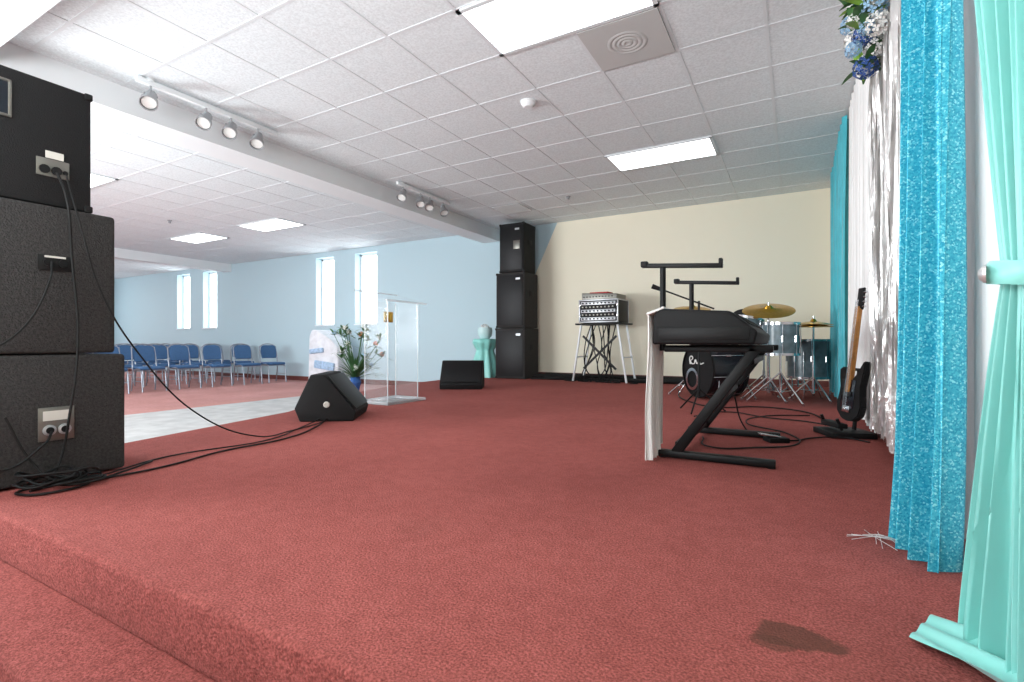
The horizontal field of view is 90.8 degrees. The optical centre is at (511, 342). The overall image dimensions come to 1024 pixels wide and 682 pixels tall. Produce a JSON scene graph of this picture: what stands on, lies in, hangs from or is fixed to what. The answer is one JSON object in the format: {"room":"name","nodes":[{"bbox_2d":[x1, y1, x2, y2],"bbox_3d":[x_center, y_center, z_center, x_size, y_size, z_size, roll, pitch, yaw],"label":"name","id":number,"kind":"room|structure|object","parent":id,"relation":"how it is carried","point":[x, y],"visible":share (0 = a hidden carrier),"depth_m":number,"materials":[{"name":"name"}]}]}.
{"room":"house of worship","nodes":[
{"label":"house of worship","id":0,"kind":"room"},
{"bbox_2d":[124,371,393,414],"bbox_3d":[-7.449,0.930,6.158,19.980,0.100,12.450,0,0,29],"label":"floor","id":1,"kind":"structure","parent":0,"point":[137,401],"depth_m":9.17,"materials":[{"name":"carpet"}]},
{"bbox_2d":[0,560,215,681],"bbox_3d":[-1.105,0.807,1.244,4.096,0.145,0.208,0,0,29],"label":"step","id":2,"kind":"structure","parent":1,"relation":"on","point":[46,635],"depth_m":1.22,"materials":[{"name":"red carpet"}]},
{"bbox_2d":[108,345,129,393],"bbox_3d":[-6.922,0.443,8.703,0.499,0.872,0.411,0,0,36],"label":"banquet chair","id":3,"kind":"object","parent":1,"relation":"on","point":[116,348],"visible":0.27,"depth_m":8.82,"materials":[{"name":"fabric"}]},
{"bbox_2d":[115,343,143,386],"bbox_3d":[-7.631,0.443,10.018,0.499,0.872,0.411,0,0,34],"label":"banquet chair","id":4,"kind":"object","parent":1,"relation":"on","point":[125,349],"visible":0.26,"depth_m":10.12,"materials":[{"name":"fabric"}]},
{"bbox_2d":[126,343,153,383],"bbox_3d":[-8.274,0.443,11.251,0.499,0.872,0.411,0,0,37],"label":"banquet chair","id":5,"kind":"object","parent":1,"relation":"on","point":[139,363],"visible":0.26,"depth_m":11.15,"materials":[{"name":"fabric"}]},
{"bbox_2d":[131,343,166,391],"bbox_3d":[-6.670,0.443,9.271,0.499,0.872,0.411,0,0,32],"label":"banquet chair","id":6,"kind":"object","parent":1,"relation":"on","point":[148,353],"visible":0.94,"depth_m":9.29,"materials":[{"name":"fabric"}]},
{"bbox_2d":[144,343,167,378],"bbox_3d":[-8.889,0.443,12.607,0.499,0.872,0.411,0,0,39],"label":"banquet chair","id":7,"kind":"object","parent":1,"relation":"on","point":[150,343],"visible":0.18,"depth_m":12.57,"materials":[{"name":"fabric"}]},
{"bbox_2d":[146,343,176,384],"bbox_3d":[-7.312,0.443,10.527,0.499,0.872,0.411,0,0,35],"label":"banquet chair","id":8,"kind":"object","parent":1,"relation":"on","point":[160,349],"visible":0.48,"depth_m":10.62,"materials":[{"name":"fabric"}]},
{"bbox_2d":[157,343,182,381],"bbox_3d":[-7.990,0.443,11.758,0.499,0.872,0.411,0,0,38],"label":"banquet chair","id":9,"kind":"object","parent":1,"relation":"on","point":[167,345],"visible":0.28,"depth_m":11.73,"materials":[{"name":"fabric"}]},
{"bbox_2d":[169,343,193,377],"bbox_3d":[-8.607,0.443,13.110,0.499,0.872,0.411,0,0,30],"label":"banquet chair","id":10,"kind":"object","parent":1,"relation":"on","point":[173,343],"visible":0.22,"depth_m":13.15,"materials":[{"name":"fabric"}]},
{"bbox_2d":[167,343,201,389],"bbox_3d":[-6.378,0.443,9.818,0.499,0.872,0.411,0,0,31],"label":"banquet chair","id":11,"kind":"object","parent":1,"relation":"on","point":[176,353],"visible":0.99,"depth_m":9.83,"materials":[{"name":"fabric"}]},
{"bbox_2d":[179,343,206,383],"bbox_3d":[-6.977,0.443,11.029,0.499,0.872,0.411,0,0,39],"label":"banquet chair","id":12,"kind":"object","parent":1,"relation":"on","point":[193,349],"visible":0.6,"depth_m":11.14,"materials":[{"name":"fabric"}]},
{"bbox_2d":[182,343,207,379],"bbox_3d":[-7.707,0.443,12.262,0.499,0.872,0.411,0,0,34],"label":"banquet chair","id":13,"kind":"object","parent":1,"relation":"on","point":[191,343],"visible":0.27,"depth_m":12.19,"materials":[{"name":"fabric"}]},
{"bbox_2d":[124,396,299,442],"bbox_3d":[-4.041,0.877,4.446,2.800,0.006,7.800,0,0,29],"label":"floor","id":14,"kind":"structure","parent":1,"relation":"on","point":[140,426],"depth_m":6.01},
{"bbox_2d":[201,343,232,386],"bbox_3d":[-6.056,0.443,10.349,0.499,0.872,0.411,0,0,33],"label":"banquet chair","id":15,"kind":"object","parent":1,"relation":"on","point":[211,351],"visible":0.98,"depth_m":10.37,"materials":[{"name":"fabric"}]},
{"bbox_2d":[206,343,229,378],"bbox_3d":[-7.423,0.443,12.768,0.499,0.872,0.411,0,0,34],"label":"banquet chair","id":16,"kind":"object","parent":1,"relation":"on","point":[215,343],"visible":0.24,"depth_m":12.63,"materials":[{"name":"fabric"}]},
{"bbox_2d":[204,343,232,381],"bbox_3d":[-6.743,0.443,11.583,0.499,0.872,0.411,0,0,33],"label":"banquet chair","id":17,"kind":"object","parent":1,"relation":"on","point":[218,362],"visible":0.38,"depth_m":11.51,"materials":[{"name":"fabric"}]},
{"bbox_2d":[230,343,255,380],"bbox_3d":[-6.466,0.443,12.119,0.499,0.872,0.411,0,0,41],"label":"banquet chair","id":18,"kind":"object","parent":1,"relation":"on","point":[231,353],"visible":0.53,"depth_m":12.09,"materials":[{"name":"metal"}]},
{"bbox_2d":[232,343,262,384],"bbox_3d":[-5.689,0.443,10.855,0.499,0.872,0.411,0,0,34],"label":"banquet chair","id":19,"kind":"object","parent":1,"relation":"on","point":[243,351],"visible":0.99,"depth_m":10.88,"materials":[{"name":"fabric"}]},
{"bbox_2d":[259,343,286,382],"bbox_3d":[-5.413,0.443,11.412,0.499,0.872,0.411,0,0,38],"label":"banquet chair","id":20,"kind":"object","parent":1,"relation":"on","point":[267,351],"visible":0.97,"depth_m":11.43,"materials":[{"name":"fabric"}]},
{"bbox_2d":[309,330,352,378],"bbox_3d":[-3.803,0.302,10.583,0.797,1.156,0.545,0,0,21],"label":"sign","id":21,"kind":"object","parent":1,"relation":"on","point":[322,345],"visible":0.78,"depth_m":10.38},
{"bbox_2d":[0,378,996,681],"bbox_3d":[0.087,0.735,4.880,5.576,0.290,7.296,0,0,29],"label":"stage platform","id":22,"kind":"object","parent":1,"relation":"on","point":[507,529],"visible":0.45,"depth_m":1.47,"materials":[{"name":"red carpet"}]},
{"bbox_2d":[0,353,123,489],"bbox_3d":[-2.167,0.320,2.260,0.568,0.540,0.530,0,0,29],"label":"subwoofer","id":23,"kind":"object","parent":22,"relation":"on","point":[36,389],"visible":0.89,"depth_m":2.15,"materials":[{"name":"carpet"}]},
{"bbox_2d":[0,197,113,353],"bbox_3d":[-2.173,-0.267,2.234,0.543,0.622,0.500,0,0,29],"label":"speaker","id":24,"kind":"object","parent":23,"relation":"on","point":[32,235],"visible":0.91,"depth_m":2.13,"materials":[{"name":"carpet"}]},
{"bbox_2d":[0,65,92,213],"bbox_3d":[-2.163,-0.845,2.168,0.426,0.530,0.445,0,0,29],"label":"speaker","id":25,"kind":"object","parent":24,"relation":"on","point":[45,126],"visible":0.88,"depth_m":2.12},
{"bbox_2d":[0,172,328,495],"bbox_3d":[-1.607,-0.067,2.788,0.271,1.311,2.091,0,0,17],"label":"cable","id":26,"kind":"object","parent":22,"relation":"on","point":[55,478],"visible":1,"depth_m":2.13,"materials":[{"name":"rubber"}]},
{"bbox_2d":[295,371,367,421],"bbox_3d":[-1.427,0.414,4.046,0.446,0.353,0.539,0,0,-6],"label":"stage monitor","id":27,"kind":"object","parent":22,"relation":"on","point":[329,395],"visible":1,"depth_m":3.79,"materials":[{"name":"plastic"}]},
{"bbox_2d":[327,372,367,408],"bbox_3d":[-1.313,0.373,4.063,0.212,0.254,0.480,0,0,-6],"label":"grille","id":28,"kind":"object","parent":27,"relation":"attached to","point":[342,393],"depth_m":3.86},
{"bbox_2d":[327,323,392,389],"bbox_3d":[-1.658,0.180,5.553,0.910,0.820,0.799,0,0,-24],"label":"flower arrangement","id":29,"kind":"object","parent":22,"relation":"on","point":[355,374],"visible":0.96,"depth_m":5.51,"materials":[{"name":"green plant"}]},
{"bbox_2d":[439,360,484,388],"bbox_3d":[-0.651,0.410,6.622,0.550,0.360,0.455,0,0,1],"label":"stage monitor","id":30,"kind":"object","parent":22,"relation":"on","point":[455,374],"visible":1,"depth_m":6.47,"materials":[{"name":"plastic"}]},
{"bbox_2d":[441,361,480,381],"bbox_3d":[-0.649,0.369,6.505,0.490,0.259,0.216,0,0,1],"label":"grille","id":31,"kind":"object","parent":30,"relation":"attached to","point":[451,371],"depth_m":6.50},
{"bbox_2d":[472,324,495,377],"bbox_3d":[-0.463,0.126,8.803,0.546,0.928,0.554,0,0,29],"label":"pedestal","id":32,"kind":"object","parent":22,"relation":"on","point":[485,347],"visible":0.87,"depth_m":8.66,"materials":[{"name":"teal fabric"}]},
{"bbox_2d":[478,327,491,338],"bbox_3d":[-0.470,-0.175,8.807,0.260,0.190,0.260,0,0,29],"label":"glass bowl","id":33,"kind":"object","parent":32,"relation":"on","point":[483,332],"depth_m":8.70,"materials":[{"name":"glass"}]},
{"bbox_2d":[495,328,537,378],"bbox_3d":[0.085,0.170,8.568,0.574,0.837,0.514,0,0,29],"label":"subwoofer","id":34,"kind":"object","parent":22,"relation":"on","point":[516,348],"visible":0.96,"depth_m":8.36,"materials":[{"name":"carpet"}]},
{"bbox_2d":[497,330,522,376],"bbox_3d":[-0.037,0.170,8.353,0.500,0.760,0.012,0,0,29],"label":"grille","id":35,"kind":"object","parent":34,"relation":"attached to","point":[509,342],"depth_m":8.35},
{"bbox_2d":[496,271,536,327],"bbox_3d":[0.085,-0.710,8.568,0.554,0.917,0.494,0,0,29],"label":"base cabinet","id":36,"kind":"object","parent":34,"relation":"on","point":[516,292],"visible":0.99,"depth_m":8.37,"materials":[{"name":"wood"}]},
{"bbox_2d":[498,274,522,325],"bbox_3d":[-0.032,-0.710,8.361,0.480,0.840,0.012,0,0,29],"label":"grille","id":37,"kind":"object","parent":36,"relation":"attached to","point":[510,286],"depth_m":8.35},
{"bbox_2d":[499,221,534,273],"bbox_3d":[0.092,-1.580,8.540,0.473,0.817,0.435,0,0,29],"label":"speaker","id":38,"kind":"object","parent":36,"relation":"on","point":[517,240],"visible":0.98,"depth_m":8.37},
{"bbox_2d":[501,224,521,270],"bbox_3d":[-0.010,-1.580,8.360,0.400,0.740,0.012,0,0,29],"label":"grille","id":39,"kind":"object","parent":38,"relation":"attached to","point":[511,234],"depth_m":8.35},
{"bbox_2d":[564,322,637,383],"bbox_3d":[1.388,0.173,7.650,1.179,0.941,0.460,0,0,34],"label":"table","id":40,"kind":"object","parent":22,"relation":"on","point":[602,380],"visible":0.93,"depth_m":7.60,"materials":[{"name":"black metal"}]},
{"bbox_2d":[579,291,628,322],"bbox_3d":[1.382,-0.537,7.635,0.630,0.465,0.450,0,0,34],"label":"rack","id":41,"kind":"object","parent":40,"relation":"on","point":[594,307],"visible":0.99,"depth_m":7.48,"materials":[{"name":"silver metal"}]},
{"bbox_2d":[531,372,684,384],"bbox_3d":[1.723,0.547,7.731,2.948,0.081,0.588,0,0,29],"label":"baseboard","id":42,"kind":"structure","parent":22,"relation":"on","point":[545,376],"depth_m":7.87,"materials":[{"name":"rubber"}]},
{"bbox_2d":[651,284,725,413],"bbox_3d":[1.518,0.032,4.369,0.375,1.106,0.510,0,0,-40],"label":"microphone stand","id":43,"kind":"object","parent":22,"relation":"on","point":[655,287],"visible":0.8,"depth_m":4.31,"materials":[{"name":"black metal"}]},
{"bbox_2d":[641,258,779,468],"bbox_3d":[1.154,0.080,2.867,0.633,1.020,0.920,0,0,29],"label":"keyboard stand","id":44,"kind":"object","parent":22,"relation":"on","point":[754,354],"depth_m":2.53,"materials":[{"name":"black metal"}]},
{"bbox_2d":[653,309,769,344],"bbox_3d":[1.198,-0.080,2.914,0.466,0.174,1.265,0,0,29],"label":"digital piano","id":45,"kind":"object","parent":44,"relation":"on","point":[671,326],"visible":1,"depth_m":2.37,"materials":[{"name":"black plastic"}]},
{"bbox_2d":[645,307,669,459],"bbox_3d":[0.767,0.202,2.606,0.099,0.760,0.298,0,0,29],"label":"drape","id":46,"kind":"object","parent":45,"relation":"hanging from","point":[655,360],"visible":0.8,"depth_m":2.56,"materials":[{"name":"white fabric"}]},
{"bbox_2d":[668,302,833,406],"bbox_3d":[2.769,0.062,5.397,1.718,1.055,1.355,0,0,-12],"label":"drum kit","id":47,"kind":"object","parent":22,"relation":"on","point":[810,359],"visible":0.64,"depth_m":5.21,"materials":[{"name":"silver plastic"}]},
{"bbox_2d":[677,388,869,448],"bbox_3d":[2.044,0.463,4.465,1.017,0.250,3.734,0,0,16],"label":"cable","id":48,"kind":"object","parent":22,"relation":"on","point":[736,407],"visible":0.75,"depth_m":3.39,"materials":[{"name":"black rubber"}]},
{"bbox_2d":[758,432,789,442],"bbox_3d":[1.557,0.563,3.014,0.160,0.054,0.090,0,0,1],"label":"sustain pedal","id":49,"kind":"object","parent":22,"relation":"on","point":[771,438],"visible":1,"depth_m":2.98,"materials":[{"name":"black plastic"}]},
{"bbox_2d":[813,368,877,438],"bbox_3d":[2.115,0.374,3.217,0.260,0.428,0.260,0,0,7],"label":"guitar stand","id":50,"kind":"object","parent":22,"relation":"on","point":[838,430],"visible":0.84,"depth_m":3.15,"materials":[{"name":"black plastic"}]},
{"bbox_2d":[837,287,871,421],"bbox_3d":[2.143,0.072,3.168,0.123,0.837,0.283,0,0,7],"label":"bass guitar","id":51,"kind":"object","parent":50,"relation":"on","point":[852,398],"visible":1,"depth_m":3.15,"materials":[{"name":"black wood"}]},
{"bbox_2d":[847,530,897,550],"bbox_3d":[1.097,0.582,1.506,0.146,0.010,0.136,0,0,-26],"label":"strands","id":52,"kind":"object","parent":22,"relation":"on","point":[878,535],"visible":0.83,"depth_m":1.51,"materials":[{"name":"silver metal"}]},
{"bbox_2d":[8,0,864,278],"bbox_3d":[-7.388,-2.120,6.267,20.380,0.100,12.700,0,0,29],"label":"ceiling","id":53,"kind":"structure","parent":0,"point":[446,43],"depth_m":4.46,"materials":[{"name":"tile"}]},
{"bbox_2d":[0,0,60,46],"bbox_3d":[-1.408,-1.975,1.822,5.200,0.210,0.600,0,0,29],"label":"ceiling light","id":54,"kind":"object","parent":53,"relation":"in","point":[15,15],"depth_m":2.87,"materials":[{"name":"white plastic"}]},
{"bbox_2d":[91,173,118,188],"bbox_3d":[-5.588,-2.062,6.399,1.120,0.014,0.560,0,0,29],"label":"frame","id":55,"kind":"object","parent":53,"relation":"attached to","point":[114,179],"visible":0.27,"depth_m":6.38,"materials":[{"name":"white metal"}]},
{"bbox_2d":[91,174,112,186],"bbox_3d":[-5.588,-2.065,6.399,1.060,0.008,0.500,0,0,29],"label":"lens","id":56,"kind":"object","parent":55,"relation":"attached to","point":[95,180],"visible":0.21,"depth_m":6.40,"materials":[{"name":"white plastic"}]},
{"bbox_2d":[114,248,230,272],"bbox_3d":[-10.536,-1.975,7.891,0.300,0.210,12.450,0,0,29],"label":"ceiling beam","id":57,"kind":"structure","parent":53,"relation":"attached to","point":[121,254],"depth_m":11.96,"materials":[{"name":"white paint"}]},
{"bbox_2d":[168,232,227,243],"bbox_3d":[-6.171,-2.062,9.937,1.120,0.014,0.560,0,0,29],"label":"frame","id":58,"kind":"object","parent":53,"relation":"attached to","point":[199,232],"visible":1,"depth_m":9.83,"materials":[{"name":"white metal"}]},
{"bbox_2d":[173,233,222,242],"bbox_3d":[-6.171,-2.065,9.937,1.060,0.008,0.500,0,0,29],"label":"lens","id":59,"kind":"object","parent":58,"relation":"attached to","point":[197,238],"visible":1,"depth_m":9.96,"materials":[{"name":"white plastic"}]},
{"bbox_2d":[135,75,277,150],"bbox_3d":[-2.574,-1.941,4.397,0.164,0.258,1.210,0,0,29],"label":"track light","id":60,"kind":"object","parent":53,"relation":"attached to","point":[148,101],"visible":1,"depth_m":4.31,"materials":[{"name":"white paint"}]},
{"bbox_2d":[0,42,499,242],"bbox_3d":[-3.429,-1.970,3.902,0.360,0.220,12.450,0,0,29],"label":"ceiling beam","id":61,"kind":"structure","parent":53,"relation":"attached to","point":[115,104],"depth_m":4.86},
{"bbox_2d":[236,218,305,231],"bbox_3d":[-4.217,-2.062,8.841,1.120,0.014,0.560,0,0,29],"label":"frame","id":62,"kind":"object","parent":53,"relation":"attached to","point":[241,225],"visible":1,"depth_m":8.75,"materials":[{"name":"white metal"}]},
{"bbox_2d":[242,219,300,230],"bbox_3d":[-4.217,-2.065,8.841,1.060,0.008,0.500,0,0,29],"label":"lens","id":63,"kind":"object","parent":62,"relation":"attached to","point":[275,224],"visible":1,"depth_m":8.85,"materials":[{"name":"white plastic"}]},
{"bbox_2d":[396,181,449,216],"bbox_3d":[-1.170,-1.941,6.900,0.160,0.257,1.110,0,0,29],"label":"track light","id":64,"kind":"object","parent":53,"relation":"attached to","point":[401,196],"visible":1,"depth_m":6.82,"materials":[{"name":"white paint"}]},
{"bbox_2d":[11,0,857,277],"bbox_3d":[-7.449,-2.069,6.158,19.980,0.004,12.450,0,0,29],"label":"grid","id":65,"kind":"object","parent":53,"relation":"attached to","point":[98,2],"depth_m":4.61,"materials":[{"name":"white metal"}]},
{"bbox_2d":[491,203,531,213],"bbox_3d":[-0.007,-2.058,7.762,0.480,0.010,0.420,0,0,29],"label":"grille","id":66,"kind":"object","parent":53,"relation":"in","point":[514,208],"depth_m":7.75,"materials":[{"name":"white metal"}]},
{"bbox_2d":[520,98,535,108],"bbox_3d":[0.140,-2.047,4.336,0.140,0.045,0.140,0,0,29],"label":"smoke detector","id":67,"kind":"object","parent":53,"relation":"attached to","point":[527,103],"visible":1,"depth_m":4.30,"materials":[{"name":"white paint"}]},
{"bbox_2d":[455,0,658,56],"bbox_3d":[0.273,-2.062,3.111,1.120,0.014,0.560,0,0,29],"label":"frame","id":68,"kind":"object","parent":53,"relation":"attached to","point":[655,3],"visible":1,"depth_m":3.26,"materials":[{"name":"white metal"}]},
{"bbox_2d":[463,0,651,52],"bbox_3d":[0.273,-2.065,3.111,1.060,0.008,0.500,0,0,29],"label":"lens","id":69,"kind":"object","parent":68,"relation":"attached to","point":[509,25],"visible":1,"depth_m":3.19,"materials":[{"name":"white plastic"}]},
{"bbox_2d":[577,7,674,70],"bbox_3d":[0.791,-2.060,3.462,0.530,0.016,0.530,0,0,29],"label":"ceiling vent","id":70,"kind":"object","parent":53,"relation":"in","point":[644,35],"visible":1,"depth_m":3.43,"materials":[{"name":"white metal"}]},
{"bbox_2d":[604,136,718,171],"bbox_3d":[1.643,-2.062,5.552,1.120,0.014,0.560,0,0,29],"label":"frame","id":71,"kind":"object","parent":53,"relation":"attached to","point":[708,137],"visible":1,"depth_m":5.45,"materials":[{"name":"white metal"}]},
{"bbox_2d":[608,139,715,169],"bbox_3d":[1.643,-2.065,5.552,1.060,0.008,0.500,0,0,29],"label":"lens","id":72,"kind":"object","parent":71,"relation":"attached to","point":[700,148],"visible":1,"depth_m":5.55,"materials":[{"name":"white plastic"}]},
{"bbox_2d":[830,115,848,397],"bbox_3d":[3.526,-0.750,5.457,0.101,2.620,2.050,0,0,30],"label":"curtain","id":73,"kind":"object","parent":53,"relation":"hanging from","point":[839,176],"visible":0.91,"depth_m":4.78,"materials":[{"name":"fabric"}]},
{"bbox_2d":[848,75,876,432],"bbox_3d":[2.575,-0.765,3.720,0.060,2.590,1.763,0,0,29],"label":"sheer curtain","id":74,"kind":"object","parent":53,"relation":"hanging from","point":[859,143],"visible":0.46,"depth_m":3.63,"materials":[{"name":"white fabric"}]},
{"bbox_2d":[838,0,890,84],"bbox_3d":[1.723,-1.724,2.465,0.346,0.800,0.577,0,0,29],"label":"flower garland","id":75,"kind":"object","parent":53,"relation":"hanging from","point":[860,16],"visible":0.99,"depth_m":2.45,"materials":[{"name":"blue plant"}]},
{"bbox_2d":[868,0,900,453],"bbox_3d":[1.783,-0.783,2.343,0.093,2.565,1.366,0,0,29],"label":"curtain","id":76,"kind":"object","parent":53,"relation":"hanging from","point":[884,86],"visible":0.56,"depth_m":2.41,"materials":[{"name":"white fabric"}]},
{"bbox_2d":[888,0,966,572],"bbox_3d":[1.135,-0.737,1.395,0.116,2.646,0.237,0,0,12],"label":"curtain","id":77,"kind":"object","parent":53,"relation":"hanging from","point":[927,519],"visible":1,"depth_m":1.35,"materials":[{"name":"teal fabric"}]},
{"bbox_2d":[909,0,1023,681],"bbox_3d":[0.840,-0.739,0.880,0.184,2.642,0.414,0,0,18],"label":"curtain","id":78,"kind":"object","parent":53,"relation":"hanging from","point":[988,634],"visible":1,"depth_m":0.91,"materials":[{"name":"teal fabric"}]},
{"bbox_2d":[963,0,999,538],"bbox_3d":[1.210,-0.750,1.276,0.054,2.620,1.001,0,0,29],"label":"wall","id":79,"kind":"structure","parent":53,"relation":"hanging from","point":[982,242],"depth_m":1.33,"materials":[{"name":"white paint"}]},
{"bbox_2d":[114,188,830,386],"bbox_3d":[-4.342,-0.595,11.696,20.380,2.950,0.250,0,0,29],"label":"wall","id":80,"kind":"structure","parent":0,"point":[438,292],"depth_m":9.24,"materials":[{"name":"blue paint"}]},
{"bbox_2d":[183,275,189,327],"bbox_3d":[-9.246,-1.170,14.523,0.660,1.560,0.050,0,0,29],"label":"frame","id":81,"kind":"object","parent":80,"relation":"attached to","point":[184,277],"visible":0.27,"depth_m":14.65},
{"bbox_2d":[209,272,216,327],"bbox_3d":[-8.116,-1.170,13.889,0.650,1.560,0.050,0,0,29],"label":"frame","id":82,"kind":"object","parent":80,"relation":"attached to","point":[210,274],"visible":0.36,"depth_m":14.02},
{"bbox_2d":[322,258,333,324],"bbox_3d":[-4.170,-1.170,11.674,0.600,1.560,0.050,0,0,29],"label":"frame","id":83,"kind":"object","parent":80,"relation":"attached to","point":[331,259],"visible":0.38,"depth_m":11.79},
{"bbox_2d":[361,253,376,323],"bbox_3d":[-3.058,-1.170,11.050,0.650,1.560,0.050,0,0,29],"label":"frame","id":84,"kind":"object","parent":80,"relation":"attached to","point":[374,254],"visible":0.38,"depth_m":11.18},
{"bbox_2d":[384,311,392,322],"bbox_3d":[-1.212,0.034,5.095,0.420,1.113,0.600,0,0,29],"label":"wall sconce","id":85,"kind":"object","parent":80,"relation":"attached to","point":[388,316],"visible":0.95,"depth_m":5.23,"materials":[{"name":"gold metal"}]},
{"bbox_2d":[128,369,828,386],"bbox_3d":[-4.407,0.693,11.580,19.980,0.375,0.015,0,0,29],"label":"baseboard","id":86,"kind":"structure","parent":80,"relation":"attached to","point":[303,378],"depth_m":10.71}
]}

